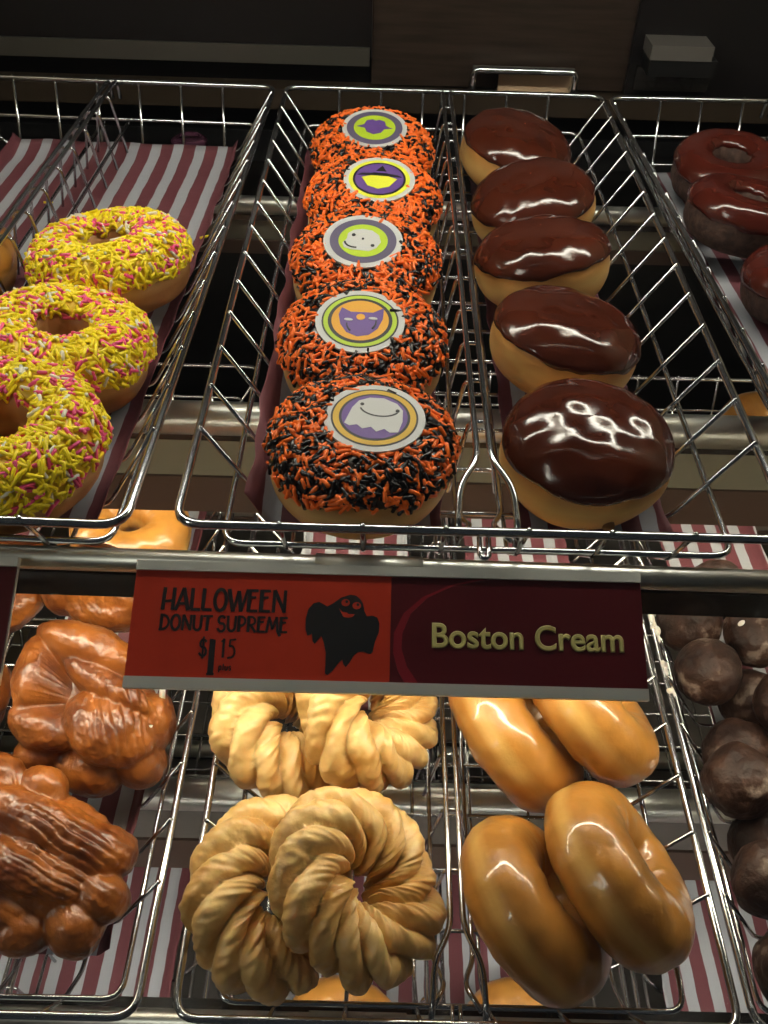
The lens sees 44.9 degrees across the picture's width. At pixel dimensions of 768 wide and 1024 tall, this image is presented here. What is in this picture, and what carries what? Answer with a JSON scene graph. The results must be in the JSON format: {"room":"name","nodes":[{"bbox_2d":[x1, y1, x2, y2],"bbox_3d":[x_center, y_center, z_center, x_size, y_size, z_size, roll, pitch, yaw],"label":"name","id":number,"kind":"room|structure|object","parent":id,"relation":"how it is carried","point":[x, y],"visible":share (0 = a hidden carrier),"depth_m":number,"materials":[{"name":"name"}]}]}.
{"room":"food shop","nodes":[
{"label":"food shop","id":0,"kind":"room"},
{"bbox_2d":[5,527,67,673],"bbox_3d":[-0.400,-0.034,0.564,0.020,0.900,1.000,2,43,0],"label":"wall","id":1,"kind":"structure","parent":0,"point":[13,653],"depth_m":1.02,"materials":[{"name":"brown"}]},
{"bbox_2d":[0,732,703,785],"bbox_3d":[0.032,0.229,0.863,0.862,0.049,0.028,2,43,0],"label":"crossbar","id":2,"kind":"object","parent":1,"relation":"attached to","point":[8,743],"visible":0.04,"depth_m":0.85,"materials":[{"name":"silver metal"}]},
{"bbox_2d":[0,617,226,997],"bbox_3d":[-0.257,0.306,0.691,0.274,0.057,0.546,2,43,0],"label":"wire basket","id":3,"kind":"object","parent":2,"relation":"on","point":[192,968],"visible":0.1,"depth_m":0.84,"materials":[{"name":"silver metal"}]},
{"bbox_2d":[0,954,56,993],"bbox_3d":[-0.255,0.302,0.685,0.030,0.050,0.533,2,43,0],"label":"divider","id":4,"kind":"object","parent":3,"relation":"in","point":[10,987],"visible":0.07,"depth_m":0.64,"materials":[{"name":"silver metal"}]},
{"bbox_2d":[0,867,189,996],"bbox_3d":[-0.257,0.326,0.695,0.212,0.012,0.280,2,43,0],"label":"paper","id":5,"kind":"object","parent":3,"relation":"in","point":[102,974],"visible":0.15,"depth_m":0.69,"materials":[{"name":"paper"}]},
{"bbox_2d":[229,697,629,1006],"bbox_3d":[0.031,0.314,0.693,0.274,0.057,0.546,2,43,0],"label":"wire basket","id":6,"kind":"object","parent":2,"relation":"on","point":[589,778],"visible":0.02,"depth_m":0.71,"materials":[{"name":"silver metal"}]},
{"bbox_2d":[285,874,509,1003],"bbox_3d":[0.030,0.359,0.669,0.211,0.011,0.355,2,43,0],"label":"paper","id":7,"kind":"object","parent":6,"relation":"in","point":[456,950],"visible":0.06,"depth_m":0.70,"materials":[{"name":"paper"}]},
{"bbox_2d":[292,975,390,1001],"bbox_3d":[-0.028,0.360,0.627,0.087,0.049,0.089,-9,44,-12],"label":"donut","id":8,"kind":"object","parent":7,"relation":"on","point":[330,988],"visible":0.24,"depth_m":0.63,"materials":[{"name":"orange food"}]},
{"bbox_2d":[468,977,541,1004],"bbox_3d":[0.093,0.363,0.629,0.088,0.049,0.088,18,45,16],"label":"donut","id":9,"kind":"object","parent":7,"relation":"on","point":[504,991],"visible":0.25,"depth_m":0.63,"materials":[{"name":"orange food"}]},
{"bbox_2d":[412,744,445,1002],"bbox_3d":[0.033,0.310,0.688,0.030,0.050,0.533,2,43,0],"label":"divider","id":10,"kind":"object","parent":6,"relation":"attached to","point":[435,777],"visible":0.07,"depth_m":0.67,"materials":[{"name":"silver metal"}]},
{"bbox_2d":[596,633,709,1007],"bbox_3d":[0.309,0.321,0.695,0.274,0.057,0.546,2,43,0],"label":"wire basket","id":11,"kind":"object","parent":2,"relation":"on","point":[644,978],"visible":0.06,"depth_m":0.82,"materials":[{"name":"silver metal"}]},
{"bbox_2d":[661,880,767,1012],"bbox_3d":[0.308,0.367,0.671,0.211,0.012,0.355,2,43,0],"label":"paper","id":12,"kind":"object","parent":11,"relation":"in","point":[705,990],"visible":0.18,"depth_m":0.70,"materials":[{"name":"paper"}]},
{"bbox_2d":[0,544,767,617],"bbox_3d":[0.041,0.032,0.445,0.861,0.029,0.020,2,43,-1],"label":"rail","id":13,"kind":"object","parent":1,"relation":"attached to","point":[51,570],"visible":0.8,"depth_m":0.43,"materials":[{"name":"silver metal"}]},
{"bbox_2d":[0,556,20,684],"bbox_3d":[-0.278,0.045,0.415,0.220,0.030,0.053,2,43,0],"label":"price sign","id":14,"kind":"object","parent":13,"relation":"attached to","point":[9,565],"visible":1,"depth_m":0.42,"materials":[{"name":"red plastic"}]},
{"bbox_2d":[122,560,649,701],"bbox_3d":[0.002,0.053,0.418,0.230,0.030,0.053,2,43,0],"label":"price sign","id":15,"kind":"object","parent":13,"relation":"attached to","point":[195,625],"visible":1,"depth_m":0.42,"materials":[{"name":"red plastic"}]},
{"bbox_2d":[306,595,378,674],"bbox_3d":[-0.019,0.055,0.416,0.033,0.001,0.037,2,70,0],"label":"picture","id":16,"kind":"object","parent":15,"relation":"on","point":[342,631],"depth_m":0.42,"materials":[{"name":"black paper"}]},
{"bbox_2d":[0,993,767,1023],"bbox_3d":[0.034,0.267,0.484,0.861,0.029,0.020,2,43,-1],"label":"rail","id":17,"kind":"object","parent":1,"relation":"attached to","point":[151,1010],"visible":0.61,"depth_m":0.48,"materials":[{"name":"silver metal"}]},
{"bbox_2d":[133,774,734,880],"bbox_3d":[0.034,0.214,0.633,0.862,0.105,0.030,2,43,0],"label":"crossbar","id":18,"kind":"object","parent":1,"relation":"attached to","point":[664,809],"visible":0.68,"depth_m":0.60,"materials":[{"name":"silver metal"}]},
{"bbox_2d":[103,399,767,526],"bbox_3d":[0.042,-0.041,0.602,0.862,0.085,0.054,2,43,0],"label":"crossbar","id":19,"kind":"object","parent":1,"relation":"attached to","point":[740,493],"visible":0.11,"depth_m":0.59,"materials":[{"name":"silver metal"}]},
{"bbox_2d":[198,195,690,265],"bbox_3d":[0.045,-0.242,0.787,0.862,0.049,0.028,2,43,0],"label":"crossbar","id":20,"kind":"object","parent":1,"relation":"attached to","point":[645,241],"visible":0.07,"depth_m":0.78,"materials":[{"name":"silver metal"}]},
{"bbox_2d":[0,74,275,544],"bbox_3d":[-0.238,-0.166,0.617,0.274,0.057,0.546,2,43,0],"label":"wire basket","id":21,"kind":"object","parent":20,"relation":"on","point":[140,464],"visible":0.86,"depth_m":0.56,"materials":[{"name":"silver metal"}]},
{"bbox_2d":[0,80,129,292],"bbox_3d":[-0.239,-0.170,0.611,0.030,0.050,0.533,2,43,0],"label":"divider","id":22,"kind":"object","parent":21,"relation":"attached to","point":[97,97],"visible":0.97,"depth_m":0.69,"materials":[{"name":"silver metal"}]},
{"bbox_2d":[0,132,237,518],"bbox_3d":[-0.232,-0.160,0.635,0.200,0.012,0.471,2,43,0],"label":"paper","id":23,"kind":"object","parent":21,"relation":"in","point":[186,183],"visible":0.43,"depth_m":0.75,"materials":[{"name":"paper"}]},
{"bbox_2d":[0,227,17,294],"bbox_3d":[-0.283,-0.160,0.594,0.092,0.050,0.092,21,46,20],"label":"donut","id":24,"kind":"object","parent":23,"relation":"on","point":[8,257],"visible":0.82,"depth_m":0.59,"materials":[{"name":"orange food"}]},
{"bbox_2d":[0,354,113,534],"bbox_3d":[-0.186,-0.033,0.455,0.103,0.055,0.102,-30,52,-29],"label":"donut","id":25,"kind":"object","parent":23,"relation":"on","point":[56,434],"visible":0.98,"depth_m":0.44,"materials":[{"name":"yellow food"}]},
{"bbox_2d":[0,282,157,413],"bbox_3d":[-0.182,-0.093,0.529,0.104,0.057,0.103,-1,43,-3],"label":"donut","id":26,"kind":"object","parent":23,"relation":"on","point":[101,336],"visible":0.87,"depth_m":0.51,"materials":[{"name":"yellow food"}]},
{"bbox_2d":[23,206,194,312],"bbox_3d":[-0.176,-0.161,0.601,0.108,0.058,0.106,1,43,-1],"label":"donut","id":27,"kind":"object","parent":23,"relation":"on","point":[141,255],"visible":0.95,"depth_m":0.57,"materials":[{"name":"yellow food"}]},
{"bbox_2d":[175,85,767,559],"bbox_3d":[0.048,-0.158,0.618,0.274,0.057,0.546,2,43,0],"label":"wire basket","id":28,"kind":"object","parent":20,"relation":"on","point":[227,524],"visible":0.48,"depth_m":0.49,"materials":[{"name":"silver metal"}]},
{"bbox_2d":[244,148,442,525],"bbox_3d":[-0.017,-0.144,0.615,0.101,0.025,0.423,2,43,0],"label":"paper","id":29,"kind":"object","parent":28,"relation":"in","point":[259,489],"visible":0.08,"depth_m":0.51,"materials":[{"name":"paper"}]},
{"bbox_2d":[274,278,448,394],"bbox_3d":[-0.013,-0.090,0.529,0.097,0.060,0.097,-22,48,-23],"label":"donut","id":30,"kind":"object","parent":29,"relation":"on","point":[380,328],"visible":0.91,"depth_m":0.51,"materials":[{"name":"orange food"}]},
{"bbox_2d":[262,373,462,539],"bbox_3d":[-0.011,-0.028,0.465,0.098,0.054,0.097,-9,44,-11],"label":"donut","id":31,"kind":"object","parent":29,"relation":"on","point":[350,448],"visible":1,"depth_m":0.44,"materials":[{"name":"black food"}]},
{"bbox_2d":[288,205,442,303],"bbox_3d":[-0.011,-0.152,0.593,0.098,0.062,0.096,-9,44,-12],"label":"donut","id":32,"kind":"object","parent":29,"relation":"on","point":[358,242],"visible":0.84,"depth_m":0.57,"materials":[{"name":"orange food"}]},
{"bbox_2d":[308,105,435,173],"bbox_3d":[-0.009,-0.272,0.721,0.098,0.061,0.096,-1,43,-3],"label":"donut","id":33,"kind":"object","parent":29,"relation":"on","point":[375,129],"visible":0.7,"depth_m":0.70,"materials":[{"name":"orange food"}]},
{"bbox_2d":[302,151,442,236],"bbox_3d":[-0.008,-0.212,0.657,0.098,0.060,0.096,7,43,6],"label":"donut","id":34,"kind":"object","parent":29,"relation":"on","point":[398,184],"visible":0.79,"depth_m":0.64,"materials":[{"name":"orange food"}]},
{"bbox_2d":[430,90,520,560],"bbox_3d":[0.049,-0.162,0.613,0.030,0.050,0.533,2,43,0],"label":"divider","id":35,"kind":"object","parent":28,"relation":"in","point":[496,468],"visible":0.94,"depth_m":0.52,"materials":[{"name":"silver metal"}]},
{"bbox_2d":[469,178,672,531],"bbox_3d":[0.108,-0.133,0.623,0.081,0.005,0.423,2,43,0],"label":"paper","id":36,"kind":"object","parent":28,"relation":"in","point":[653,519],"visible":0.09,"depth_m":0.48,"materials":[{"name":"paper"}]},
{"bbox_2d":[460,107,571,185],"bbox_3d":[0.105,-0.282,0.733,0.087,0.057,0.088,-31,52,-30],"label":"donut","id":37,"kind":"object","parent":36,"relation":"on","point":[495,138],"visible":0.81,"depth_m":0.71,"materials":[{"name":"brown food"}]},
{"bbox_2d":[471,157,595,239],"bbox_3d":[0.106,-0.219,0.668,0.088,0.057,0.088,22,47,21],"label":"donut","id":38,"kind":"object","parent":36,"relation":"on","point":[518,189],"visible":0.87,"depth_m":0.64,"materials":[{"name":"brown food"}]},
{"bbox_2d":[473,214,611,305],"bbox_3d":[0.102,-0.161,0.603,0.087,0.057,0.086,19,46,17],"label":"donut","id":39,"kind":"object","parent":36,"relation":"on","point":[542,249],"visible":0.9,"depth_m":0.57,"materials":[{"name":"brown food"}]},
{"bbox_2d":[489,285,641,392],"bbox_3d":[0.105,-0.097,0.540,0.087,0.056,0.089,13,44,12],"label":"donut","id":40,"kind":"object","parent":36,"relation":"on","point":[540,334],"visible":0.94,"depth_m":0.51,"materials":[{"name":"brown food"}]},
{"bbox_2d":[499,378,674,530],"bbox_3d":[0.103,-0.030,0.473,0.087,0.054,0.086,19,46,17],"label":"donut","id":41,"kind":"object","parent":36,"relation":"on","point":[576,453],"visible":0.99,"depth_m":0.45,"materials":[{"name":"brown food"}]},
{"bbox_2d":[609,95,767,410],"bbox_3d":[0.334,-0.151,0.622,0.274,0.057,0.546,0,43,-2],"label":"wire basket","id":42,"kind":"object","parent":20,"relation":"on","point":[708,284],"visible":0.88,"depth_m":0.65,"materials":[{"name":"silver metal"}]},
{"bbox_2d":[649,163,767,372],"bbox_3d":[0.268,-0.145,0.631,0.091,0.019,0.450,0,43,-2],"label":"paper","id":43,"kind":"object","parent":42,"relation":"in","point":[725,269],"visible":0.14,"depth_m":0.67,"materials":[{"name":"white paper"}]},
{"bbox_2d":[670,128,767,201],"bbox_3d":[0.273,-0.270,0.740,0.086,0.046,0.086,1,43,-1],"label":"donut","id":44,"kind":"object","parent":43,"relation":"on","point":[715,150],"visible":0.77,"depth_m":0.73,"materials":[{"name":"red food"}]},
{"bbox_2d":[683,173,767,258],"bbox_3d":[0.260,-0.214,0.672,0.086,0.048,0.086,7,43,5],"label":"donut","id":45,"kind":"object","parent":43,"relation":"on","point":[727,213],"visible":0.97,"depth_m":0.65,"materials":[{"name":"red food"}]},
{"bbox_2d":[740,244,767,324],"bbox_3d":[0.279,-0.150,0.612,0.087,0.047,0.086,-7,44,-9],"label":"donut","id":46,"kind":"object","parent":43,"relation":"on","point":[754,270],"visible":1,"depth_m":0.60,"materials":[{"name":"red food"}]},
{"bbox_2d":[759,100,767,140],"bbox_3d":[0.335,-0.155,0.616,0.030,0.050,0.533,0,43,-2],"label":"divider","id":47,"kind":"object","parent":42,"relation":"in","point":[766,102],"visible":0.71,"depth_m":0.80,"materials":[{"name":"silver metal"}]},
{"bbox_2d":[205,512,767,534],"bbox_3d":[0.039,-0.006,0.825,0.862,0.049,0.028,2,43,0],"label":"crossbar","id":48,"kind":"object","parent":1,"relation":"attached to","point":[239,516],"visible":0.02,"depth_m":0.83,"materials":[{"name":"silver metal"}]},
{"bbox_2d":[0,361,261,1021],"bbox_3d":[-0.250,0.069,0.654,0.274,0.057,0.546,2,43,0],"label":"wire basket","id":49,"kind":"object","parent":48,"relation":"on","point":[45,1014],"visible":0.28,"depth_m":0.50,"materials":[{"name":"silver metal"}]},
{"bbox_2d":[0,664,10,724],"bbox_3d":[-0.260,0.118,0.550,0.068,0.053,0.082,21,46,19],"label":"fritter","id":50,"kind":"object","parent":49,"relation":"in","point":[5,691],"visible":0.9,"depth_m":0.55,"materials":[{"name":"brown food"}]},
{"bbox_2d":[0,541,45,632],"bbox_3d":[-0.256,0.048,0.594,0.081,0.056,0.067,-1,43,-3],"label":"fritter","id":51,"kind":"object","parent":49,"relation":"in","point":[26,606],"visible":0.33,"depth_m":0.58,"materials":[{"name":"brown food"}]},
{"bbox_2d":[12,527,41,535],"bbox_3d":[-0.312,0.021,0.729,0.082,0.011,0.315,2,43,0],"label":"paper","id":52,"kind":"object","parent":49,"relation":"in","point":[39,528],"visible":0.02,"depth_m":0.74,"materials":[{"name":"white paper"}]},
{"bbox_2d":[39,543,132,632],"bbox_3d":[-0.171,0.047,0.593,0.081,0.056,0.067,16,45,15],"label":"fritter","id":53,"kind":"object","parent":49,"relation":"in","point":[111,613],"visible":0.23,"depth_m":0.56,"materials":[{"name":"brown food"}]},
{"bbox_2d":[39,511,206,955],"bbox_3d":[-0.187,0.077,0.673,0.089,0.012,0.469,2,43,0],"label":"paper","id":54,"kind":"object","parent":49,"relation":"in","point":[121,808],"visible":0.03,"depth_m":0.57,"materials":[{"name":"paper"}]},
{"bbox_2d":[0,752,138,960],"bbox_3d":[-0.185,0.188,0.497,0.107,0.066,0.088,14,44,13],"label":"fritter","id":55,"kind":"object","parent":54,"relation":"on","point":[63,865],"visible":1,"depth_m":0.48,"materials":[{"name":"brown food"}]},
{"bbox_2d":[7,619,176,797],"bbox_3d":[-0.172,0.117,0.547,0.096,0.084,0.082,7,43,6],"label":"fritter","id":56,"kind":"object","parent":54,"relation":"on","point":[71,712],"visible":0.9,"depth_m":0.53,"materials":[{"name":"brown food"}]},
{"bbox_2d":[69,509,191,549],"bbox_3d":[-0.192,0.015,0.708,0.089,0.048,0.086,5,43,3],"label":"donut","id":57,"kind":"object","parent":54,"relation":"on","point":[145,529],"visible":0.42,"depth_m":0.69,"materials":[{"name":"orange food"}]},
{"bbox_2d":[173,369,740,1023],"bbox_3d":[0.038,0.077,0.656,0.274,0.057,0.546,2,43,0],"label":"wire basket","id":58,"kind":"object","parent":48,"relation":"on","point":[183,1014],"visible":0.21,"depth_m":0.47,"materials":[{"name":"silver metal"}]},
{"bbox_2d":[178,794,352,1005],"bbox_3d":[-0.058,0.199,0.483,0.084,0.071,0.102,5,43,3],"label":"french cruller","id":59,"kind":"object","parent":58,"relation":"in","point":[244,949],"visible":0.62,"depth_m":0.45,"materials":[{"name":"beige food"}]},
{"bbox_2d":[266,786,446,995],"bbox_3d":[-0.014,0.188,0.467,0.088,0.075,0.096,-18,47,-20],"label":"french cruller","id":60,"kind":"object","parent":59,"relation":"on","point":[329,832],"visible":1,"depth_m":0.45,"materials":[{"name":"beige food"}]},
{"bbox_2d":[208,691,330,797],"bbox_3d":[-0.057,0.128,0.556,0.087,0.074,0.096,9,44,8],"label":"french cruller","id":61,"kind":"object","parent":58,"relation":"in","point":[252,747],"visible":0.5,"depth_m":0.53,"materials":[{"name":"beige food"}]},
{"bbox_2d":[295,693,437,792],"bbox_3d":[-0.009,0.114,0.544,0.084,0.073,0.103,2,43,0],"label":"french cruller","id":62,"kind":"object","parent":61,"relation":"on","point":[351,750],"visible":0.64,"depth_m":0.51,"materials":[{"name":"beige food"}]},
{"bbox_2d":[301,532,408,709],"bbox_3d":[-0.023,0.025,0.734,0.086,0.013,0.305,2,43,0],"label":"paper","id":63,"kind":"object","parent":58,"relation":"in","point":[308,536],"visible":0.02,"depth_m":0.74,"materials":[{"name":"paper"}]},
{"bbox_2d":[417,383,488,1020],"bbox_3d":[0.039,0.073,0.651,0.030,0.050,0.533,2,43,0],"label":"divider","id":64,"kind":"object","parent":58,"relation":"in","point":[461,824],"visible":0.49,"depth_m":0.51,"materials":[{"name":"silver metal"}]},
{"bbox_2d":[448,697,583,813],"bbox_3d":[0.079,0.131,0.557,0.077,0.087,0.100,-9,44,-12],"label":"donut","id":65,"kind":"object","parent":58,"relation":"in","point":[509,739],"visible":0.68,"depth_m":0.52,"materials":[{"name":"orange food"}]},
{"bbox_2d":[462,518,569,562],"bbox_3d":[0.103,0.035,0.728,0.083,0.011,0.325,2,43,0],"label":"paper","id":66,"kind":"object","parent":58,"relation":"in","point":[468,540],"visible":0.06,"depth_m":0.74,"materials":[{"name":"red paper"}]},
{"bbox_2d":[459,815,611,1008],"bbox_3d":[0.079,0.204,0.479,0.079,0.091,0.098,-7,44,-10],"label":"donut","id":67,"kind":"object","parent":58,"relation":"in","point":[517,904],"visible":0.85,"depth_m":0.44,"materials":[{"name":"brown food"}]},
{"bbox_2d":[532,699,659,787],"bbox_3d":[0.122,0.117,0.552,0.078,0.089,0.098,-14,45,-16],"label":"donut","id":68,"kind":"object","parent":58,"relation":"in","point":[615,742],"visible":0.61,"depth_m":0.51,"materials":[{"name":"orange food"}]},
{"bbox_2d":[544,781,694,974],"bbox_3d":[0.121,0.186,0.479,0.077,0.087,0.100,-13,45,-16],"label":"donut","id":69,"kind":"object","parent":58,"relation":"in","point":[619,878],"visible":1,"depth_m":0.44,"materials":[{"name":"orange food"}]},
{"bbox_2d":[628,374,767,1023],"bbox_3d":[0.315,0.084,0.658,0.275,0.058,0.546,2,43,0],"label":"wire basket","id":70,"kind":"object","parent":48,"relation":"on","point":[726,900],"visible":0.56,"depth_m":0.55,"materials":[{"name":"silver metal"}]},
{"bbox_2d":[656,615,722,651],"bbox_3d":[0.206,0.074,0.627,0.043,0.042,0.042,2,43,0],"label":"donut hole","id":71,"kind":"object","parent":70,"relation":"in","point":[677,631],"visible":0.46,"depth_m":0.61,"materials":[{"name":"brown food"}]},
{"bbox_2d":[674,638,742,705],"bbox_3d":[0.207,0.103,0.595,0.042,0.043,0.044,8,43,6],"label":"donut hole","id":72,"kind":"object","parent":70,"relation":"in","point":[708,671],"visible":1,"depth_m":0.58,"materials":[{"name":"brown food"}]},
{"bbox_2d":[660,524,767,733],"bbox_3d":[0.261,0.089,0.680,0.083,0.007,0.465,2,43,0],"label":"paper","id":73,"kind":"object","parent":70,"relation":"in","point":[744,556],"visible":0.09,"depth_m":0.74,"materials":[{"name":"red paper"}]},
{"bbox_2d":[695,559,738,619],"bbox_3d":[0.234,0.054,0.655,0.042,0.043,0.042,-6,44,-8],"label":"donut hole","id":74,"kind":"object","parent":73,"relation":"on","point":[715,563],"visible":0.13,"depth_m":0.65,"materials":[{"name":"brown food"}]},
{"bbox_2d":[701,717,767,763],"bbox_3d":[0.221,0.150,0.580,0.044,0.044,0.040,10,44,8],"label":"donut hole","id":75,"kind":"object","parent":73,"relation":"on","point":[727,730],"visible":0.52,"depth_m":0.57,"materials":[{"name":"brown food"}]},
{"bbox_2d":[717,669,765,730],"bbox_3d":[0.241,0.124,0.612,0.042,0.043,0.043,-9,44,-12],"label":"donut hole","id":76,"kind":"object","parent":73,"relation":"on","point":[740,706],"visible":0.34,"depth_m":0.60,"materials":[{"name":"brown food"}]},
{"bbox_2d":[723,617,767,667],"bbox_3d":[0.247,0.082,0.615,0.042,0.044,0.043,-19,47,-21],"label":"donut hole","id":77,"kind":"object","parent":76,"relation":"on","point":[748,637],"visible":0.67,"depth_m":0.60,"materials":[{"name":"brown food"}]},
{"bbox_2d":[752,673,767,732],"bbox_3d":[0.248,0.118,0.569,0.043,0.042,0.043,29,49,26],"label":"donut hole","id":78,"kind":"object","parent":76,"relation":"on","point":[760,696],"visible":1,"depth_m":0.56,"materials":[{"name":"brown food"}]},
{"bbox_2d":[727,813,767,860],"bbox_3d":[0.222,0.192,0.538,0.043,0.040,0.042,-8,44,-10],"label":"donut hole","id":79,"kind":"object","parent":73,"relation":"on","point":[740,833],"visible":0.52,"depth_m":0.53,"materials":[{"name":"brown food"}]},
{"bbox_2d":[699,741,767,819],"bbox_3d":[0.202,0.154,0.531,0.042,0.043,0.041,-13,45,-16],"label":"donut hole","id":80,"kind":"object","parent":79,"relation":"on","point":[734,778],"visible":1,"depth_m":0.52,"materials":[{"name":"brown food"}]},
{"bbox_2d":[723,391,767,415],"bbox_3d":[0.333,-0.065,0.809,0.087,0.050,0.089,-32,53,-31],"label":"donut","id":81,"kind":"object","parent":70,"relation":"in","point":[752,403],"visible":0.14,"depth_m":0.81,"materials":[{"name":"orange food"}]},
{"bbox_2d":[730,839,767,919],"bbox_3d":[0.207,0.197,0.498,0.040,0.043,0.042,20,46,19],"label":"donut hole","id":82,"kind":"object","parent":70,"relation":"in","point":[749,870],"visible":1,"depth_m":0.49,"materials":[{"name":"brown food"}]},
{"bbox_2d":[752,931,767,1000],"bbox_3d":[0.206,0.229,0.464,0.043,0.044,0.043,20,46,18],"label":"donut hole","id":83,"kind":"object","parent":70,"relation":"in","point":[760,949],"visible":1,"depth_m":0.46,"materials":[{"name":"brown food"}]},
{"bbox_2d":[0,528,711,1007],"bbox_3d":[0.029,0.355,0.844,0.902,0.030,1.150,2,43,0],"label":"paper liner","id":84,"kind":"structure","parent":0,"point":[606,997],"depth_m":0.98,"materials":[{"name":"grey"}]},
{"bbox_2d":[0,55,767,414],"bbox_3d":[0.048,-0.370,0.940,0.902,0.900,0.020,2,43,0],"label":"wall","id":85,"kind":"structure","parent":0,"point":[695,357],"depth_m":1.03,"materials":[{"name":"black laminate"}]},
{"bbox_2d":[0,0,372,66],"bbox_3d":[-0.192,-0.556,0.739,0.370,0.366,0.017,2,43,0],"label":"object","id":86,"kind":"structure","parent":85,"relation":"in","point":[304,32],"depth_m":0.84,"materials":[{"name":"black"}]},
{"bbox_2d":[0,122,678,182],"bbox_3d":[0.047,-0.344,0.898,0.862,0.010,0.074,2,43,0],"label":"shelf","id":87,"kind":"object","parent":85,"relation":"attached to","point":[664,152],"depth_m":0.90,"materials":[{"name":"black laminate"}]},
{"bbox_2d":[171,132,207,145],"bbox_3d":[-0.184,-0.350,0.880,0.034,0.011,0.034,2,43,0],"label":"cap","id":88,"kind":"object","parent":87,"relation":"on","point":[191,138],"visible":0.62,"depth_m":0.88,"materials":[{"name":"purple plastic"}]},
{"bbox_2d":[0,71,767,123],"bbox_3d":[0.049,-0.393,0.886,0.862,0.018,0.026,2,43,0],"label":"trim","id":89,"kind":"structure","parent":85,"relation":"attached to","point":[31,91],"depth_m":0.88,"materials":[{"name":"black"}]},
{"bbox_2d":[371,0,639,92],"bbox_3d":[0.112,-0.536,0.746,0.238,0.390,0.031,2,43,0],"label":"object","id":90,"kind":"structure","parent":85,"relation":"in","point":[415,42],"depth_m":0.85,"materials":[{"name":"brown wood"}]},
{"bbox_2d":[622,0,767,97],"bbox_3d":[0.358,-0.535,0.751,0.254,0.385,0.014,2,43,0],"label":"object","id":91,"kind":"structure","parent":85,"relation":"in","point":[737,30],"depth_m":0.84,"materials":[{"name":"black"}]},
{"bbox_2d":[632,34,717,91],"bbox_3d":[0.267,-0.403,0.844,0.068,0.046,0.032,2,43,0],"label":"wall bracket","id":92,"kind":"object","parent":91,"relation":"attached to","point":[669,62],"visible":1,"depth_m":0.83,"materials":[{"name":"grey metal"}]},
{"bbox_2d":[762,545,767,558],"bbox_3d":[0.482,-0.010,0.571,0.020,0.900,1.000,2,43,0],"label":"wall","id":93,"kind":"structure","parent":0,"point":[765,548],"depth_m":1.13,"materials":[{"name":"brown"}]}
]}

